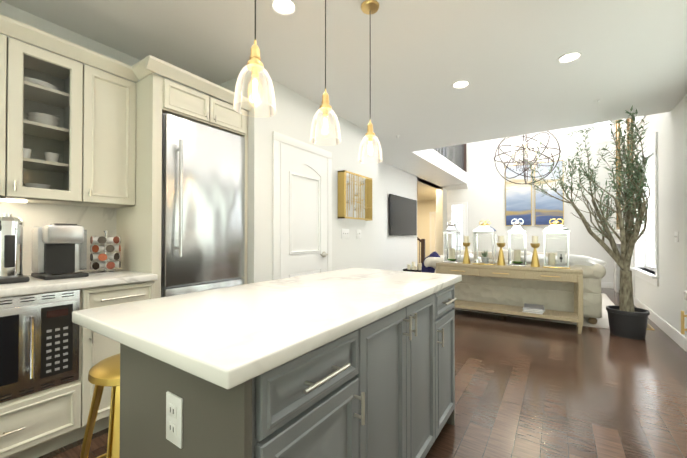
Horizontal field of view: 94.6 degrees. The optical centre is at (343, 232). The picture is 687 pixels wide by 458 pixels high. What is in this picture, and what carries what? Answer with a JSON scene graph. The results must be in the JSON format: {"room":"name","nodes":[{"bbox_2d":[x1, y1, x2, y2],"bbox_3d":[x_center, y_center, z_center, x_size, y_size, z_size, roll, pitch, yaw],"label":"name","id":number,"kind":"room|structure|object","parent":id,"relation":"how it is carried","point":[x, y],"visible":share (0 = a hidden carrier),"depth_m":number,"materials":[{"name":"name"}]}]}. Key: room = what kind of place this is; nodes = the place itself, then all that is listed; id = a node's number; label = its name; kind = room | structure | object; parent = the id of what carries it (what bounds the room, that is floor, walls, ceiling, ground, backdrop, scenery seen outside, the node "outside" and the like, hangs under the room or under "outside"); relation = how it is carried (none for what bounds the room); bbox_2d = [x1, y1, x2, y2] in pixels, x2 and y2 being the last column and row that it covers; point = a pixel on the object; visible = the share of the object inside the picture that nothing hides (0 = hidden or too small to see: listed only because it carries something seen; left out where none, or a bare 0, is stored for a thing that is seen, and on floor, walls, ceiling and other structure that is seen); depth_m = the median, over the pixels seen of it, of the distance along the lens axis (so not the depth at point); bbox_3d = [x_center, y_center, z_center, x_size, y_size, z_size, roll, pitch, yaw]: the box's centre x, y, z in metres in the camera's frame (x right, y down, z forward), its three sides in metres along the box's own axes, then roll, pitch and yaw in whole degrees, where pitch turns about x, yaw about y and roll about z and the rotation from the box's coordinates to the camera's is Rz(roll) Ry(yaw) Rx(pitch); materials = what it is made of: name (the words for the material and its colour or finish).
{"room":"kitchen","nodes":[
{"label":"kitchen","id":0,"kind":"room"},
{"bbox_2d":[0,1,446,270],"bbox_3d":[0.063,-1.539,5.261,0.200,5.500,16.400,0,-1,34],"label":"wall","id":1,"kind":"structure","parent":0,"point":[397,252],"depth_m":6.23,"materials":[{"name":"white paint"}]},
{"bbox_2d":[0,202,115,273],"bbox_3d":[-2.656,0.028,1.012,0.020,0.456,3.340,0,-1,34],"label":"backsplash","id":2,"kind":"structure","parent":1,"relation":"attached to","point":[94,219],"depth_m":2.12,"materials":[{"name":"white stone"}]},
{"bbox_2d":[120,74,211,125],"bbox_3d":[-1.356,-0.944,2.438,0.591,0.215,0.343,0,-1,34],"label":"upper cabinet","id":3,"kind":"object","parent":1,"relation":"attached to","point":[157,94],"depth_m":2.20,"materials":[{"name":"beige wood"}]},
{"bbox_2d":[212,94,247,133],"bbox_3d":[-1.165,-0.941,2.722,0.591,0.215,0.342,0,-1,34],"label":"upper cabinet","id":4,"kind":"object","parent":1,"relation":"attached to","point":[224,116],"depth_m":2.56,"materials":[{"name":"beige wood"}]},
{"bbox_2d":[389,194,416,234],"bbox_3d":[1.293,-0.354,6.833,0.062,0.820,1.400,0,-1,34],"label":"tv","id":5,"kind":"object","parent":1,"relation":"attached to","point":[402,215],"visible":1,"depth_m":6.71,"materials":[{"name":"black plastic"}]},
{"bbox_2d":[209,71,377,283],"bbox_3d":[-0.399,-0.093,3.804,0.650,2.580,2.250,0,-1,34],"label":"wall","id":6,"kind":"structure","parent":0,"point":[293,116],"depth_m":3.17,"materials":[{"name":"white paint"}]},
{"bbox_2d":[272,131,331,279],"bbox_3d":[-0.366,0.139,3.206,0.070,2.105,0.890,0,-1,34],"label":"door","id":7,"kind":"structure","parent":6,"relation":"attached to","point":[301,208],"depth_m":3.16,"materials":[{"name":"white wood"}]},
{"bbox_2d":[341,229,348,238],"bbox_3d":[0.026,0.012,3.836,0.015,0.115,0.166,0,-1,34],"label":"light switch","id":8,"kind":"object","parent":6,"relation":"attached to","point":[344,233],"visible":1,"depth_m":3.83,"materials":[{"name":"white plastic"}]},
{"bbox_2d":[338,170,371,220],"bbox_3d":[0.157,-0.444,3.957,0.100,0.555,0.660,0,-1,34],"label":"wall decor","id":9,"kind":"object","parent":6,"relation":"attached to","point":[343,202],"visible":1,"depth_m":3.80,"materials":[{"name":"gold metal"}]},
{"bbox_2d":[356,229,360,237],"bbox_3d":[0.200,0.015,4.093,0.015,0.115,0.120,0,-1,34],"label":"light switch","id":10,"kind":"object","parent":6,"relation":"attached to","point":[358,233],"visible":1,"depth_m":4.09,"materials":[{"name":"white plastic"}]},
{"bbox_2d":[0,0,686,200],"bbox_3d":[0.150,-1.520,5.202,8.110,0.300,16.400,0,-1,34],"label":"ceiling","id":11,"kind":"structure","parent":0,"point":[502,56],"depth_m":2.48,"materials":[{"name":"white paint"}]},
{"bbox_2d":[233,0,275,116],"bbox_3d":[-0.323,-0.928,1.161,0.151,0.959,0.151,0,-1,34],"label":"pendant light","id":12,"kind":"object","parent":11,"relation":"hanging from","point":[254,65],"visible":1,"depth_m":1.16,"materials":[{"name":"clear glass"}]},
{"bbox_2d":[270,0,297,15],"bbox_3d":[-0.368,-1.396,1.956,0.170,0.007,0.170,0,-1,34],"label":"recessed light","id":13,"kind":"object","parent":11,"relation":"in","point":[285,7],"visible":1,"depth_m":1.97,"materials":[{"name":"white plastic"}]},
{"bbox_2d":[310,0,340,145],"bbox_3d":[-0.087,-0.924,1.545,0.151,0.959,0.151,0,-1,34],"label":"pendant light","id":14,"kind":"object","parent":11,"relation":"hanging from","point":[325,107],"visible":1,"depth_m":1.54,"materials":[{"name":"clear glass"}]},
{"bbox_2d":[358,0,382,163],"bbox_3d":[0.164,-0.920,1.954,0.151,0.959,0.151,0,-1,34],"label":"pendant light","id":15,"kind":"object","parent":11,"relation":"hanging from","point":[369,7],"visible":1,"depth_m":1.95,"materials":[{"name":"clear glass"}]},
{"bbox_2d":[435,144,466,171],"bbox_3d":[2.233,-2.219,7.091,0.090,1.135,4.010,0,-1,34],"label":"gallery railing","id":16,"kind":"object","parent":11,"relation":"on","point":[460,155],"visible":0.15,"depth_m":8.16,"materials":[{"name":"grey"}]},
{"bbox_2d":[451,80,470,88],"bbox_3d":[1.099,-1.387,2.969,0.170,0.007,0.170,0,-1,34],"label":"recessed light","id":17,"kind":"object","parent":11,"relation":"in","point":[461,84],"visible":1,"depth_m":2.97,"materials":[{"name":"white plastic"}]},
{"bbox_2d":[557,51,582,63],"bbox_3d":[1.798,-1.391,2.521,0.170,0.007,0.170,0,-1,34],"label":"recessed light","id":18,"kind":"object","parent":11,"relation":"in","point":[570,57],"visible":1,"depth_m":2.52,"materials":[{"name":"white"}]},
{"bbox_2d":[38,264,686,457],"bbox_3d":[0.229,1.240,5.123,8.300,0.060,16.400,0,-1,34],"label":"floor","id":19,"kind":"structure","parent":0,"point":[528,388],"depth_m":2.32,"materials":[{"name":"brown wood"}]},
{"bbox_2d":[0,290,87,457],"bbox_3d":[-1.900,0.738,1.582,0.629,0.876,0.780,0,-1,34],"label":"base cabinet","id":20,"kind":"object","parent":19,"relation":"on","point":[44,354],"depth_m":1.60,"materials":[{"name":"beige wood"}]},
{"bbox_2d":[0,270,159,297],"bbox_3d":[-2.396,0.274,0.834,0.647,0.038,3.340,0,-1,34],"label":"countertop","id":21,"kind":"structure","parent":20,"relation":"on","point":[35,285],"depth_m":1.75,"materials":[{"name":"white stone"}]},
{"bbox_2d":[0,213,29,283],"bbox_3d":[-1.887,0.079,1.639,0.300,0.365,0.330,0,-1,34],"label":"coffee maker","id":22,"kind":"object","parent":21,"relation":"on","point":[11,249],"visible":1,"depth_m":1.66,"materials":[{"name":"silver plastic"}]},
{"bbox_2d":[31,223,88,279],"bbox_3d":[-1.696,0.105,1.923,0.280,0.317,0.235,0,-1,34],"label":"coffee maker","id":23,"kind":"object","parent":21,"relation":"on","point":[58,249],"visible":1,"depth_m":1.87,"materials":[{"name":"silver plastic"}]},
{"bbox_2d":[90,230,120,273],"bbox_3d":[-1.607,0.125,2.144,0.170,0.283,0.170,0,-1,34],"label":"pod carousel","id":24,"kind":"object","parent":21,"relation":"on","point":[106,256],"visible":1,"depth_m":2.10,"materials":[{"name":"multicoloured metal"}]},
{"bbox_2d":[80,353,119,457],"bbox_3d":[-0.901,0.859,1.377,0.363,0.631,0.364,0,-1,34],"label":"stool","id":25,"kind":"object","parent":19,"relation":"on","point":[103,373],"visible":0.42,"depth_m":1.25,"materials":[{"name":"gold metal"}]},
{"bbox_2d":[88,282,159,433],"bbox_3d":[-1.576,0.742,2.062,0.629,0.876,0.379,0,-1,34],"label":"base cabinet","id":26,"kind":"object","parent":19,"relation":"on","point":[100,347],"depth_m":1.84,"materials":[{"name":"beige wood"}]},
{"bbox_2d":[128,110,247,297],"bbox_3d":[-1.238,0.185,2.558,0.541,2.000,0.660,0,-1,34],"label":"refrigerator","id":27,"kind":"object","parent":19,"relation":"on","point":[150,168],"depth_m":2.27,"materials":[{"name":"silver metal"}]},
{"bbox_2d":[120,280,461,457],"bbox_3d":[0.018,0.737,1.447,0.624,0.876,1.599,0,-1,34],"label":"kitchen island","id":28,"kind":"object","parent":19,"relation":"on","point":[352,363],"depth_m":0.91,"materials":[{"name":"grey wood"}]},
{"bbox_2d":[72,268,461,391],"bbox_3d":[-0.071,0.280,1.523,0.820,0.038,1.720,0,-1,34],"label":"island countertop","id":29,"kind":"structure","parent":28,"relation":"on","point":[215,337],"depth_m":0.96,"materials":[{"name":"white stone"}]},
{"bbox_2d":[403,262,421,271],"bbox_3d":[1.277,0.874,5.758,0.481,0.684,0.509,0,-1,34],"label":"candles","id":30,"kind":"object","parent":19,"relation":"on","point":[413,268],"visible":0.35,"depth_m":5.71,"materials":[{"name":"beige wax"}]},
{"bbox_2d":[417,237,424,262],"bbox_3d":[1.056,0.022,8.732,2.090,2.444,1.050,0,-1,34],"label":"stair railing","id":31,"kind":"structure","parent":19,"relation":"on","point":[422,241],"depth_m":8.53,"materials":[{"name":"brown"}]},
{"bbox_2d":[436,261,582,333],"bbox_3d":[2.207,0.825,4.384,1.750,0.756,0.419,0,-1,34],"label":"console table","id":32,"kind":"object","parent":19,"relation":"on","point":[574,275],"visible":0.85,"depth_m":4.11,"materials":[{"name":"brown wood"}]},
{"bbox_2d":[443,221,461,262],"bbox_3d":[1.647,0.132,4.804,0.224,0.636,0.224,0,-1,34],"label":"lantern","id":33,"kind":"object","parent":32,"relation":"on","point":[451,229],"visible":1,"depth_m":4.77,"materials":[{"name":"silver metal"}]},
{"bbox_2d":[463,236,469,263],"bbox_3d":[1.796,0.247,4.630,0.110,0.402,0.110,0,-1,34],"label":"candle holder","id":34,"kind":"object","parent":32,"relation":"on","point":[466,258],"visible":1,"depth_m":4.60,"materials":[{"name":"gold metal"}]},
{"bbox_2d":[472,220,496,264],"bbox_3d":[2.028,0.134,4.547,0.284,0.626,0.284,0,-1,34],"label":"lantern","id":35,"kind":"object","parent":32,"relation":"on","point":[484,228],"visible":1,"depth_m":4.50,"materials":[{"name":"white metal"}]},
{"bbox_2d":[497,236,505,265],"bbox_3d":[2.175,0.245,4.374,0.110,0.402,0.110,0,-1,34],"label":"candle holder","id":36,"kind":"object","parent":32,"relation":"on","point":[501,245],"visible":1,"depth_m":4.34,"materials":[{"name":"gold metal"}]},
{"bbox_2d":[507,219,527,266],"bbox_3d":[2.368,0.127,4.318,0.224,0.636,0.224,0,-1,34],"label":"lantern","id":37,"kind":"object","parent":32,"relation":"on","point":[516,228],"visible":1,"depth_m":4.28,"materials":[{"name":"silver metal"}]},
{"bbox_2d":[522,303,544,313],"bbox_3d":[2.503,0.997,4.170,0.244,0.065,0.298,0,-1,34],"label":"magazines","id":38,"kind":"object","parent":32,"relation":"on","point":[533,308],"visible":1,"depth_m":4.09,"materials":[{"name":"white paper"}]},
{"bbox_2d":[530,236,539,266],"bbox_3d":[2.509,0.242,4.149,0.110,0.402,0.110,0,-1,34],"label":"candle holder","id":39,"kind":"object","parent":32,"relation":"on","point":[535,244],"visible":1,"depth_m":4.12,"materials":[{"name":"gold metal"}]},
{"bbox_2d":[543,219,569,268],"bbox_3d":[2.733,0.130,4.072,0.284,0.626,0.284,0,-1,34],"label":"lantern","id":40,"kind":"object","parent":32,"relation":"on","point":[555,227],"visible":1,"depth_m":4.02,"materials":[{"name":"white metal"}]},
{"bbox_2d":[455,293,613,328],"bbox_3d":[3.283,1.210,5.807,2.640,0.012,3.050,0,-1,34],"label":"rug","id":41,"kind":"object","parent":19,"relation":"on","point":[603,322],"visible":0.06,"depth_m":4.47,"materials":[{"name":"beige carpet"}]},
{"bbox_2d":[422,249,606,323],"bbox_3d":[2.570,0.729,5.065,2.475,0.934,1.025,0,-1,34],"label":"sofa","id":42,"kind":"object","parent":41,"relation":"on","point":[553,295],"visible":0.62,"depth_m":4.46,"materials":[{"name":"beige fabric"}]},
{"bbox_2d":[520,105,653,339],"bbox_3d":[2.909,-0.073,3.876,1.330,2.542,1.354,0,-1,34],"label":"tree","id":43,"kind":"object","parent":19,"relation":"on","point":[627,319],"visible":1,"depth_m":3.62,"materials":[{"name":"green plant"}]},
{"bbox_2d":[611,231,634,300],"bbox_3d":[5.308,0.594,6.094,0.170,1.250,1.820,0,-1,34],"label":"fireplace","id":44,"kind":"object","parent":19,"relation":"on","point":[617,268],"visible":0.17,"depth_m":6.50,"materials":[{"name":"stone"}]},
{"bbox_2d":[681,295,686,333],"bbox_3d":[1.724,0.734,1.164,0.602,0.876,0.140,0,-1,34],"label":"chair","id":45,"kind":"object","parent":19,"relation":"on","point":[683,329],"depth_m":1.37,"materials":[{"name":"beige wood"}]},
{"bbox_2d":[417,200,435,263],"bbox_3d":[2.917,-0.004,13.092,3.840,2.580,0.200,0,-1,34],"label":"wall","id":46,"kind":"structure","parent":0,"point":[425,208],"depth_m":12.73,"materials":[{"name":"beige paint"}]},
{"bbox_2d":[429,212,435,253],"bbox_3d":[3.842,0.219,12.323,1.010,2.120,0.035,0,-1,34],"label":"door frame","id":47,"kind":"structure","parent":46,"relation":"attached to","point":[432,231],"depth_m":12.52,"materials":[{"name":"white"}]},
{"bbox_2d":[447,120,615,282],"bbox_3d":[4.611,-1.512,8.044,3.890,5.500,0.200,0,-1,34],"label":"wall","id":48,"kind":"structure","parent":0,"point":[483,195],"depth_m":7.78,"materials":[{"name":"white paint"}]},
{"bbox_2d":[443,184,467,190],"bbox_3d":[3.176,-1.274,8.955,0.670,0.120,0.290,0,-1,34],"label":"crown molding","id":49,"kind":"structure","parent":48,"relation":"attached to","point":[456,187],"depth_m":8.84,"materials":[{"name":"white wood"}]},
{"bbox_2d":[448,202,467,249],"bbox_3d":[3.182,0.196,8.851,0.540,2.100,0.031,0,-1,34],"label":"window","id":50,"kind":"structure","parent":48,"relation":"attached to","point":[458,212],"depth_m":8.83,"materials":[{"name":"white glass"}]},
{"bbox_2d":[505,164,531,225],"bbox_3d":[4.421,-0.948,8.016,0.584,1.534,0.045,0,-1,34],"label":"picture","id":51,"kind":"object","parent":48,"relation":"attached to","point":[518,201],"visible":0.71,"depth_m":8.01,"materials":[{"name":"paper"}]},
{"bbox_2d":[534,160,563,224],"bbox_3d":[4.958,-0.951,7.654,0.584,1.534,0.045,0,-1,34],"label":"picture","id":52,"kind":"object","parent":48,"relation":"attached to","point":[547,208],"visible":0.79,"depth_m":7.64,"materials":[{"name":"paper"}]},
{"bbox_2d":[592,121,612,143],"bbox_3d":[5.804,-2.371,7.111,0.360,0.700,0.023,0,-1,34],"label":"window","id":53,"kind":"structure","parent":48,"relation":"in","point":[602,136],"depth_m":7.11,"materials":[{"name":"white glass"}]},
{"bbox_2d":[601,282,613,288],"bbox_3d":[4.468,1.172,7.985,3.690,0.130,0.015,0,-1,34],"label":"baseboard","id":54,"kind":"structure","parent":48,"relation":"attached to","point":[603,284],"depth_m":7.04,"materials":[{"name":"white"}]},
{"bbox_2d":[616,94,686,337],"bbox_3d":[2.520,-1.574,1.644,0.200,5.500,13.150,0,-1,34],"label":"wall","id":55,"kind":"structure","parent":0,"point":[665,300],"depth_m":3.64,"materials":[{"name":"white paint"}]},
{"bbox_2d":[616,120,620,228],"bbox_3d":[5.743,-1.776,6.632,0.028,3.400,0.380,0,-1,34],"label":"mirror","id":56,"kind":"object","parent":55,"relation":"attached to","point":[617,139],"visible":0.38,"depth_m":6.70,"materials":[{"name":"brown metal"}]},
{"bbox_2d":[627,118,632,205],"bbox_3d":[5.005,-1.786,5.537,0.028,3.400,0.380,0,-1,34],"label":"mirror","id":57,"kind":"object","parent":55,"relation":"attached to","point":[630,121],"visible":0.08,"depth_m":5.59,"materials":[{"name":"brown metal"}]},
{"bbox_2d":[630,115,658,286],"bbox_3d":[4.504,-1.300,4.646,0.270,3.990,1.490,0,-1,34],"label":"window","id":58,"kind":"structure","parent":55,"relation":"in","point":[644,252],"depth_m":5.06,"materials":[{"name":"white glass"}]},
{"bbox_2d":[653,159,654,266],"bbox_3d":[4.631,-1.316,4.560,0.007,3.860,1.350,0,-1,34],"label":"window","id":59,"kind":"structure","parent":58,"relation":"attached to","point":[654,242],"depth_m":5.10,"materials":[{"name":"white"}]},
{"bbox_2d":[634,297,686,351],"bbox_3d":[3.462,1.126,3.208,0.015,0.130,5.120,0,-1,34],"label":"baseboard","id":60,"kind":"structure","parent":55,"relation":"attached to","point":[675,335],"depth_m":3.78,"materials":[{"name":"white"}]},
{"bbox_2d":[674,232,678,241],"bbox_3d":[3.618,0.044,3.451,0.015,0.115,0.120,0,-1,34],"label":"light switch","id":61,"kind":"object","parent":55,"relation":"attached to","point":[676,236],"visible":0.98,"depth_m":3.44,"materials":[{"name":"white plastic"}]},
{"bbox_3d":[3.269,-4.378,6.413,4.260,0.200,4.450,0,-1,34],"label":"ceiling","id":62,"kind":"structure","parent":0,"visible":0},
{"bbox_2d":[493,131,560,183],"bbox_3d":[3.546,-2.611,6.179,1.137,3.334,1.137,0,-1,34],"label":"chandelier","id":63,"kind":"object","parent":62,"relation":"hanging from","point":[525,145],"visible":0.9,"depth_m":6.12,"materials":[{"name":"brown"}]}
]}

